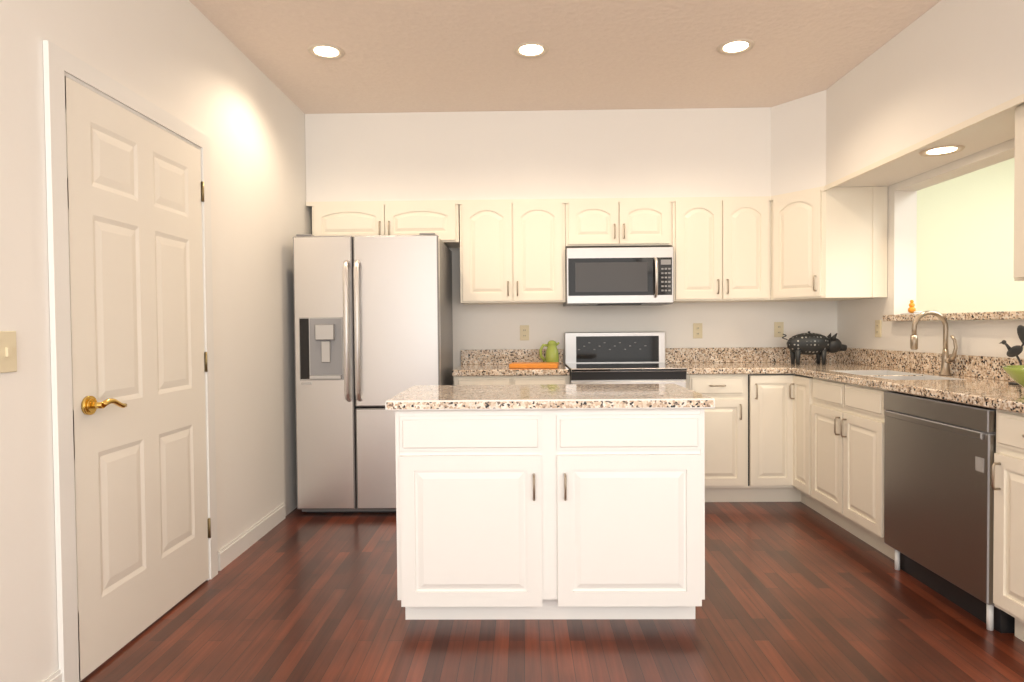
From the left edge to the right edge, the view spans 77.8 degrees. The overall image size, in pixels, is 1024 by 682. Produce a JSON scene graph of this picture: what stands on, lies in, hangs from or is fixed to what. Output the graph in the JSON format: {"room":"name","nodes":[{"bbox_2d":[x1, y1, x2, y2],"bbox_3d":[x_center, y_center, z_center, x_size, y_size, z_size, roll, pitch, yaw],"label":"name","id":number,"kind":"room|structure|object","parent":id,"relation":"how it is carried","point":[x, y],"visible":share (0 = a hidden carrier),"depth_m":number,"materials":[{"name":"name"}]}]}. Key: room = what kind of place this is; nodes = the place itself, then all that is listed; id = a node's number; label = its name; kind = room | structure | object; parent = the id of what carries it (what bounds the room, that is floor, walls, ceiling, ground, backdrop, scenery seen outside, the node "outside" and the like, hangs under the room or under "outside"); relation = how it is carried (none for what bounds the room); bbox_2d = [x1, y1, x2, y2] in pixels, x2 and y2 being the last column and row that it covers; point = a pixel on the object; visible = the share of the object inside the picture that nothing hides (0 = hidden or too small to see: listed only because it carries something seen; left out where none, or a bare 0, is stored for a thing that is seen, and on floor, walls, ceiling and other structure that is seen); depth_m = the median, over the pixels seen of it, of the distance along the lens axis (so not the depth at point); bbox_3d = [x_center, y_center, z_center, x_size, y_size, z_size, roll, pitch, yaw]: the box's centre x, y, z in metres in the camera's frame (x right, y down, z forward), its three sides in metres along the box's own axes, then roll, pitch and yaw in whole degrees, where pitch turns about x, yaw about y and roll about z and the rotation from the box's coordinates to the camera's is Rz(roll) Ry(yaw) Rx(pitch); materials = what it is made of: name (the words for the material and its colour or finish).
{"room":"kitchen","nodes":[
{"label":"kitchen","id":0,"kind":"room"},
{"bbox_2d":[0,0,311,681],"bbox_3d":[-1.560,-0.176,1.396,0.120,2.715,7.150,0,1,1],"label":"wall","id":1,"kind":"structure","parent":0,"point":[188,62],"depth_m":2.80,"materials":[{"name":"paint"}]},
{"bbox_2d":[0,331,16,372],"bbox_3d":[-1.482,0.032,1.865,0.014,0.122,0.072,0,1,1],"label":"switch plate","id":2,"kind":"object","parent":1,"relation":"attached to","point":[8,355],"visible":1,"depth_m":1.87,"materials":[{"name":"beige plastic"}]},
{"bbox_2d":[43,40,217,681],"bbox_3d":[-1.439,0.092,2.568,0.077,2.125,1.045,0,1,1],"label":"door","id":3,"kind":"structure","parent":1,"relation":"attached to","point":[128,184],"depth_m":2.40,"materials":[{"name":"beige wood"}]},
{"bbox_2d":[42,503,285,681],"bbox_3d":[-1.488,1.143,0.945,0.012,0.098,6.150,0,1,1],"label":"baseboard","id":4,"kind":"structure","parent":1,"relation":"attached to","point":[232,550],"depth_m":3.44,"materials":[{"name":"white wood"}]},
{"bbox_2d":[80,502,1023,681],"bbox_3d":[2.322,1.198,1.407,8.020,0.100,7.230,0,1,1],"label":"floor","id":5,"kind":"structure","parent":0,"point":[798,592],"depth_m":2.52,"materials":[{"name":"brown wood"}]},
{"bbox_2d":[293,233,452,512],"bbox_3d":[-0.910,0.212,4.381,0.920,1.794,0.869,0,1,1],"label":"fridge","id":6,"kind":"object","parent":5,"relation":"on","point":[373,327],"visible":0.96,"depth_m":4.00,"materials":[{"name":"grey metal"}]},
{"bbox_2d":[454,375,569,384],"bbox_3d":[0.007,0.660,4.515,0.771,0.875,0.656,0,1,1],"label":"base cabinet","id":7,"kind":"object","parent":5,"relation":"on","point":[515,380],"visible":0.08,"depth_m":4.21,"materials":[{"name":"beige wood"}]},
{"bbox_2d":[452,349,569,375],"bbox_3d":[-0.004,0.147,4.511,0.778,0.151,0.642,0,1,1],"label":"countertop","id":8,"kind":"structure","parent":7,"relation":"on","point":[495,362],"depth_m":4.80,"materials":[{"name":"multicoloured stone"}]},
{"bbox_2d":[509,362,558,367],"bbox_3d":[0.156,0.168,4.403,0.330,0.030,0.200,0,1,7],"label":"cutting board","id":9,"kind":"object","parent":8,"relation":"on","point":[534,365],"visible":1,"depth_m":4.31,"materials":[{"name":"orange wood"}]},
{"bbox_2d":[539,340,559,361],"bbox_3d":[0.269,0.086,4.550,0.147,0.184,0.100,0,1,1],"label":"pitcher","id":10,"kind":"object","parent":8,"relation":"on","point":[552,353],"visible":0.81,"depth_m":4.52,"materials":[{"name":"green ceramic"}]},
{"bbox_2d":[385,384,714,619],"bbox_3d":[0.155,0.678,2.794,1.284,0.915,0.660,0,1,1],"label":"kitchen island","id":11,"kind":"object","parent":5,"relation":"on","point":[569,501],"visible":1,"depth_m":2.50,"materials":[{"name":"white wood"}]},
{"bbox_2d":[564,332,686,387],"bbox_3d":[0.770,0.516,4.455,0.753,1.152,0.729,0,1,1],"label":"range","id":12,"kind":"object","parent":5,"relation":"on","point":[614,357],"visible":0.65,"depth_m":4.74,"materials":[{"name":"silver metal"}]},
{"bbox_2d":[685,374,736,501],"bbox_3d":[1.391,0.648,4.508,0.478,0.876,0.625,0,1,1],"label":"base cabinet","id":13,"kind":"object","parent":5,"relation":"on","point":[721,420],"depth_m":4.20,"materials":[{"name":"beige wood"}]},
{"bbox_2d":[737,374,788,501],"bbox_3d":[1.681,0.646,4.485,0.379,0.876,0.662,0,1,1],"label":"base cabinet","id":14,"kind":"object","parent":5,"relation":"on","point":[762,399],"depth_m":4.19,"materials":[{"name":"beige wood"}]},
{"bbox_2d":[789,374,812,508],"bbox_3d":[2.129,0.653,4.034,0.632,0.876,0.338,0,1,1],"label":"base cabinet","id":15,"kind":"object","parent":5,"relation":"on","point":[800,386],"depth_m":4.08,"materials":[{"name":"beige wood"}]},
{"bbox_2d":[665,347,787,373],"bbox_3d":[1.489,0.134,4.485,0.677,0.151,0.647,0,1,1],"label":"countertop","id":16,"kind":"structure","parent":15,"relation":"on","point":[741,360],"depth_m":4.78,"materials":[{"name":"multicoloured stone"}]},
{"bbox_2d":[813,377,894,559],"bbox_3d":[2.140,0.663,3.563,0.595,0.876,0.863,0,1,1],"label":"base cabinet","id":17,"kind":"object","parent":5,"relation":"on","point":[816,444],"depth_m":3.47,"materials":[{"name":"beige wood"}]},
{"bbox_2d":[884,391,1014,632],"bbox_3d":[2.113,0.685,2.775,0.594,0.868,0.705,0,1,1],"label":"dishwasher","id":18,"kind":"object","parent":5,"relation":"on","point":[938,504],"visible":0.83,"depth_m":2.69,"materials":[{"name":"grey metal"}]},
{"bbox_2d":[991,409,1023,641],"bbox_3d":[2.118,0.695,2.155,0.595,0.876,0.528,0,1,1],"label":"base cabinet","id":19,"kind":"object","parent":5,"relation":"on","point":[1007,469],"depth_m":2.34,"materials":[{"name":"beige wood"}]},
{"bbox_2d":[788,347,1023,413],"bbox_3d":[2.117,0.160,3.110,0.622,0.151,3.377,0,1,1],"label":"countertop","id":20,"kind":"structure","parent":19,"relation":"on","point":[982,381],"depth_m":3.36,"materials":[{"name":"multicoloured stone"}]},
{"bbox_2d":[782,331,846,364],"bbox_3d":[2.126,0.048,4.470,0.446,0.233,0.150,0,1,1],"label":"sculpture","id":21,"kind":"object","parent":20,"relation":"on","point":[820,346],"visible":1,"depth_m":4.42,"materials":[{"name":"metal"}]},
{"bbox_2d":[910,310,957,374],"bbox_3d":[2.280,0.010,3.431,0.219,0.352,0.108,0,1,1],"label":"faucet","id":22,"kind":"object","parent":20,"relation":"on","point":[946,360],"visible":1,"depth_m":3.44,"materials":[{"name":"silver metal"}]},
{"bbox_2d":[999,325,1023,384],"bbox_3d":[2.317,0.062,2.917,0.080,0.272,0.216,0,1,1],"label":"sculpture","id":23,"kind":"object","parent":20,"relation":"on","point":[1016,351],"visible":0.92,"depth_m":2.90,"materials":[{"name":"grey metal"}]},
{"bbox_2d":[1002,365,1023,386],"bbox_3d":[2.172,0.157,2.571,0.300,0.100,0.300,0,1,1],"label":"bowl","id":24,"kind":"object","parent":20,"relation":"on","point":[1015,373],"visible":1,"depth_m":2.58,"materials":[{"name":"green ceramic"}]},
{"bbox_2d":[189,0,940,113],"bbox_3d":[2.298,-1.616,1.343,8.020,0.100,7.230,0,1,1],"label":"ceiling","id":25,"kind":"structure","parent":0,"point":[429,56],"depth_m":3.48,"materials":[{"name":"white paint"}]},
{"bbox_2d":[308,43,344,59],"bbox_3d":[-1.015,-1.580,3.471,0.196,0.009,0.196,0,1,1],"label":"recessed light","id":26,"kind":"object","parent":25,"relation":"in","point":[326,51],"visible":1,"depth_m":3.47,"materials":[{"name":"beige"}]},
{"bbox_2d":[513,42,548,57],"bbox_3d":[0.104,-1.590,3.473,0.196,0.009,0.196,0,1,1],"label":"recessed light","id":27,"kind":"object","parent":25,"relation":"in","point":[530,49],"visible":0.96,"depth_m":3.47,"materials":[{"name":"beige"}]},
{"bbox_2d":[717,38,754,54],"bbox_3d":[1.218,-1.599,3.456,0.196,0.009,0.196,0,1,1],"label":"recessed light","id":28,"kind":"object","parent":25,"relation":"in","point":[736,46],"visible":0.96,"depth_m":3.45,"materials":[{"name":"beige"}]},
{"bbox_2d":[305,0,1023,201],"bbox_3d":[0.440,-1.233,1.284,3.896,0.627,7.018,0,1,1],"label":"soffit","id":29,"kind":"structure","parent":0,"point":[940,66],"depth_m":4.44,"materials":[{"name":"paint"}]},
{"bbox_2d":[312,203,459,247],"bbox_3d":[-0.893,-0.840,4.630,1.038,0.285,0.386,0,1,1],"label":"upper cabinet","id":30,"kind":"object","parent":29,"relation":"hanging from","point":[441,221],"visible":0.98,"depth_m":4.47,"materials":[{"name":"beige wood"}]},
{"bbox_2d":[919,145,964,156],"bbox_3d":[2.203,-0.974,3.255,0.196,0.009,0.196,0,1,1],"label":"recessed light","id":31,"kind":"object","parent":29,"relation":"in","point":[941,150],"visible":0.98,"depth_m":3.25,"materials":[{"name":"beige"}]},
{"bbox_2d":[306,94,1023,205],"bbox_3d":[0.267,-0.942,2.720,3.496,0.030,3.490,0,1,1],"label":"trim","id":32,"kind":"structure","parent":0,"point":[1002,107],"depth_m":4.12,"materials":[{"name":"white wood"}]},
{"bbox_2d":[449,157,1023,384],"bbox_3d":[2.404,-0.288,4.848,7.700,2.715,0.120,0,1,1],"label":"wall","id":33,"kind":"structure","parent":0,"point":[724,325],"depth_m":4.79,"materials":[{"name":"paint"}]},
{"bbox_2d":[460,201,565,304],"bbox_3d":[0.006,-0.633,4.620,0.742,0.715,0.386,0,1,1],"label":"upper cabinet","id":34,"kind":"object","parent":33,"relation":"attached to","point":[513,253],"visible":1,"depth_m":4.46,"materials":[{"name":"beige wood"}]},
{"bbox_2d":[520,325,528,339],"bbox_3d":[0.095,-0.062,4.822,0.070,0.114,0.009,0,1,1],"label":"electrical outlet","id":35,"kind":"object","parent":33,"relation":"attached to","point":[524,332],"visible":1,"depth_m":4.82,"materials":[{"name":"beige plastic"}]},
{"bbox_2d":[565,200,671,248],"bbox_3d":[0.751,-0.835,4.604,0.746,0.323,0.386,0,1,1],"label":"upper cabinet","id":36,"kind":"object","parent":33,"relation":"attached to","point":[644,223],"visible":1,"depth_m":4.45,"materials":[{"name":"beige wood"}]},
{"bbox_2d":[563,247,673,305],"bbox_3d":[0.753,-0.456,4.582,0.742,0.399,0.446,0,1,1],"label":"over-the-range microwave","id":37,"kind":"object","parent":36,"relation":"attached to","point":[619,276],"visible":0.98,"depth_m":4.41,"materials":[{"name":"grey metal"}]},
{"bbox_2d":[693,323,701,337],"bbox_3d":[1.405,-0.077,4.802,0.070,0.114,0.009,0,1,1],"label":"electrical outlet","id":38,"kind":"object","parent":33,"relation":"attached to","point":[697,330],"visible":1,"depth_m":4.80,"materials":[{"name":"beige plastic"}]},
{"bbox_2d":[669,199,770,302],"bbox_3d":[1.472,-0.645,4.597,0.686,0.715,0.386,0,1,1],"label":"upper cabinet","id":39,"kind":"object","parent":33,"relation":"attached to","point":[721,251],"visible":0.98,"depth_m":4.44,"materials":[{"name":"beige wood"}]},
{"bbox_2d":[774,322,783,336],"bbox_3d":[2.015,-0.086,4.792,0.070,0.114,0.009,0,1,1],"label":"electrical outlet","id":40,"kind":"object","parent":33,"relation":"attached to","point":[778,329],"visible":0.94,"depth_m":4.79,"materials":[{"name":"beige plastic"}]},
{"bbox_2d":[837,138,1023,358],"bbox_3d":[2.469,-0.208,1.272,0.140,2.715,7.030,0,1,1],"label":"wall","id":41,"kind":"structure","parent":0,"point":[856,319],"depth_m":4.04,"materials":[{"name":"paint"}]},
{"bbox_2d":[758,187,887,301],"bbox_3d":[2.128,-0.647,4.449,0.626,0.715,0.662,0,1,1],"label":"upper cabinet","id":42,"kind":"object","parent":41,"relation":"attached to","point":[830,244],"visible":1,"depth_m":4.13,"materials":[{"name":"beige wood"}]},
{"bbox_2d":[875,320,881,336],"bbox_3d":[2.440,-0.082,4.232,0.009,0.114,0.070,0,1,1],"label":"electrical outlet","id":43,"kind":"object","parent":41,"relation":"attached to","point":[878,324],"visible":1,"depth_m":4.22,"materials":[{"name":"beige plastic"}]},
{"bbox_2d":[883,311,1023,320],"bbox_3d":[2.530,-0.131,3.359,0.345,0.039,1.396,0,1,1],"label":"sill","id":44,"kind":"structure","parent":41,"relation":"attached to","point":[1010,315],"depth_m":3.29,"materials":[{"name":"stone"}]},
{"bbox_2d":[900,300,921,314],"bbox_3d":[2.511,-0.212,3.958,0.100,0.094,0.140,0,1,1],"label":"figurine","id":45,"kind":"object","parent":44,"relation":"on","point":[911,309],"visible":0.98,"depth_m":3.97,"materials":[{"name":"orange ceramic"}]},
{"bbox_2d":[1013,104,1023,280],"bbox_3d":[2.212,-0.596,2.168,0.386,0.715,0.900,0,1,1],"label":"upper cabinet","id":46,"kind":"object","parent":41,"relation":"attached to","point":[1019,204],"visible":1,"depth_m":2.58,"materials":[{"name":"beige wood"}]}
]}

